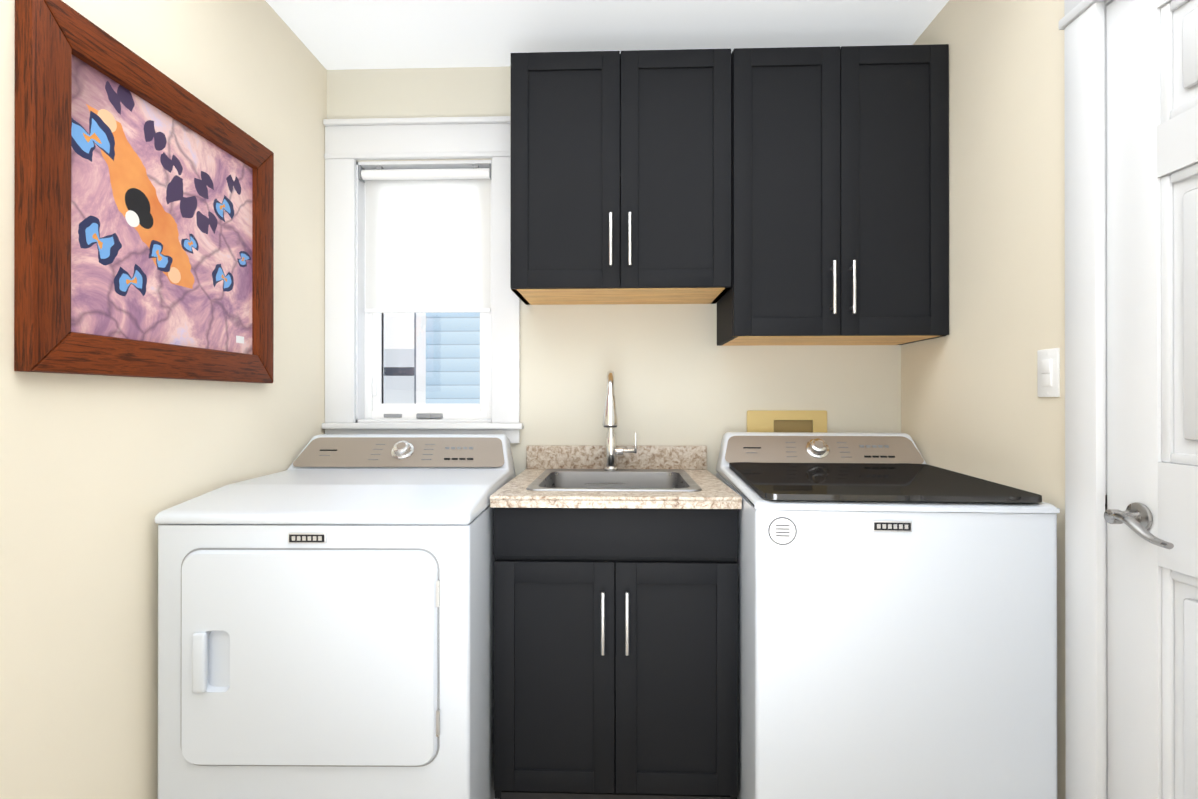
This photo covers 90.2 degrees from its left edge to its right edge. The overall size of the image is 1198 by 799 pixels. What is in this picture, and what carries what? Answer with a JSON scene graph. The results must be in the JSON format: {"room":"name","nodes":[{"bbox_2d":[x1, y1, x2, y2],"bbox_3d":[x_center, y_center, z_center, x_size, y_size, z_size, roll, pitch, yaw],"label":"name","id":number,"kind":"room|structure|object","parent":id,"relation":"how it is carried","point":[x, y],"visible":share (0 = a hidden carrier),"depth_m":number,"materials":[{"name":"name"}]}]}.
{"room":"laundry room","nodes":[
{"label":"laundry room","id":0,"kind":"room"},
{"bbox_2d":[0,0,326,798],"bbox_3d":[-1.145,-0.028,0.662,0.120,2.450,3.440,0,0,2],"label":"wall","id":1,"kind":"structure","parent":0,"point":[98,474],"depth_m":1.34,"materials":[{"name":"paint"}]},
{"bbox_2d":[14,0,273,382],"bbox_3d":[-1.040,-0.411,1.476,0.033,0.720,0.768,0,0,2],"label":"framed art","id":2,"kind":"object","parent":1,"relation":"attached to","point":[144,222],"visible":1,"depth_m":1.32,"materials":[{"name":"brown wood"}]},
{"bbox_2d":[266,0,948,69],"bbox_3d":[-0.016,-1.303,0.626,2.380,0.100,3.440,0,0,2],"label":"ceiling","id":3,"kind":"structure","parent":0,"point":[359,34],"depth_m":2.00,"materials":[{"name":"paint"}]},
{"bbox_2d":[327,66,900,475],"bbox_3d":[0.040,-0.024,2.283,2.140,2.450,0.120,0,0,2],"label":"wall","id":4,"kind":"structure","parent":0,"point":[681,378],"depth_m":2.22,"materials":[{"name":"paint"}]},
{"bbox_2d":[322,116,523,442],"bbox_3d":[-0.653,-0.442,2.282,0.751,1.210,0.160,0,0,2],"label":"window unit","id":5,"kind":"structure","parent":4,"relation":"in","point":[376,406],"depth_m":2.24,"materials":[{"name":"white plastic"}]},
{"bbox_2d":[359,163,490,312],"bbox_3d":[-0.657,-0.610,2.272,0.500,0.554,0.045,0,0,2],"label":"window shade","id":6,"kind":"object","parent":5,"relation":"attached to","point":[428,240],"visible":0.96,"depth_m":2.29,"materials":[{"name":"white fabric"}]},
{"bbox_2d":[510,49,730,304],"bbox_3d":[0.072,-0.733,2.042,0.705,0.757,0.360,0,0,2],"label":"upper cabinet","id":7,"kind":"object","parent":4,"relation":"attached to","point":[621,178],"visible":1,"depth_m":1.90,"materials":[{"name":"black wood"}]},
{"bbox_2d":[747,410,826,431],"bbox_3d":[0.690,0.128,2.194,0.290,0.175,0.012,0,0,2],"label":"washer outlet box","id":8,"kind":"object","parent":4,"relation":"attached to","point":[786,420],"visible":0.54,"depth_m":2.19,"materials":[{"name":"yellow"}]},
{"bbox_2d":[717,44,948,345],"bbox_3d":[0.764,-0.656,2.018,0.670,0.912,0.360,0,0,2],"label":"upper cabinet","id":9,"kind":"object","parent":4,"relation":"attached to","point":[839,196],"visible":1,"depth_m":1.88,"materials":[{"name":"black wood"}]},
{"bbox_2d":[901,0,1065,798],"bbox_3d":[1.113,-0.028,0.585,0.120,2.450,3.440,0,0,2],"label":"wall","id":10,"kind":"structure","parent":0,"point":[973,404],"depth_m":1.61,"materials":[{"name":"paint"}]},
{"bbox_2d":[1037,348,1059,396],"bbox_3d":[1.076,-0.064,1.432,0.011,0.115,0.070,0,0,2],"label":"light switch","id":11,"kind":"object","parent":10,"relation":"attached to","point":[1048,372],"visible":1,"depth_m":1.42,"materials":[{"name":"white plastic"}]},
{"bbox_2d":[1058,0,1113,798],"bbox_3d":[1.103,0.090,0.869,0.160,2.215,1.014,0,0,2],"label":"door frame","id":12,"kind":"structure","parent":10,"relation":"attached to","point":[1082,24],"depth_m":1.30,"materials":[{"name":"white wood"}]},
{"bbox_2d":[1104,0,1197,798],"bbox_3d":[1.052,0.176,0.870,0.099,2.028,0.803,0,0,2],"label":"door","id":13,"kind":"structure","parent":10,"relation":"in","point":[1151,515],"depth_m":1.16,"materials":[{"name":"white wood"}]},
{"bbox_3d":[-0.016,1.247,0.621,2.380,0.100,3.440,0,0,2],"label":"floor","id":14,"kind":"structure","parent":0,"visible":0},
{"bbox_2d":[154,434,515,798],"bbox_3d":[-0.666,0.661,1.750,0.758,1.077,0.789,0,0,2],"label":"dryer","id":15,"kind":"object","parent":14,"relation":"on","point":[325,616],"visible":0.98,"depth_m":1.39,"materials":[{"name":"white metal"}]},
{"bbox_2d":[494,508,737,798],"bbox_3d":[0.053,0.745,1.893,0.660,0.910,0.647,0,0,2],"label":"base cabinet","id":16,"kind":"object","parent":14,"relation":"on","point":[615,653],"visible":1,"depth_m":1.61,"materials":[{"name":"black wood"}]},
{"bbox_2d":[490,445,741,508],"bbox_3d":[0.053,0.229,1.897,0.666,0.119,0.644,0,0,2],"label":"countertop","id":17,"kind":"structure","parent":16,"relation":"on","point":[715,492],"depth_m":1.80,"materials":[{"name":"stone"}]},
{"bbox_2d":[526,469,701,490],"bbox_3d":[0.049,0.347,1.922,0.503,0.190,0.512,0,0,2],"label":"sink","id":18,"kind":"object","parent":17,"relation":"in","point":[616,480],"visible":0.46,"depth_m":2.08,"materials":[{"name":"silver metal"}]},
{"bbox_2d":[602,370,636,470],"bbox_3d":[0.073,0.076,2.045,0.118,0.352,0.228,0,0,2],"label":"faucet","id":19,"kind":"object","parent":17,"relation":"on","point":[610,420],"visible":1,"depth_m":2.11,"materials":[{"name":"silver metal"}]},
{"bbox_2d":[716,432,1059,798],"bbox_3d":[0.734,0.657,1.745,0.711,1.085,0.761,0,0,2],"label":"washer","id":20,"kind":"object","parent":14,"relation":"on","point":[897,616],"visible":0.96,"depth_m":1.39,"materials":[{"name":"white metal"}]},
{"label":"outside","id":21,"kind":"structure","parent":0,"visible":0},
{"bbox_2d":[384,312,479,403],"bbox_3d":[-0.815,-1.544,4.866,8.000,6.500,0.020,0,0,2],"label":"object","id":22,"kind":"structure","parent":21,"point":[429,340],"depth_m":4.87,"materials":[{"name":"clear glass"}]}
]}

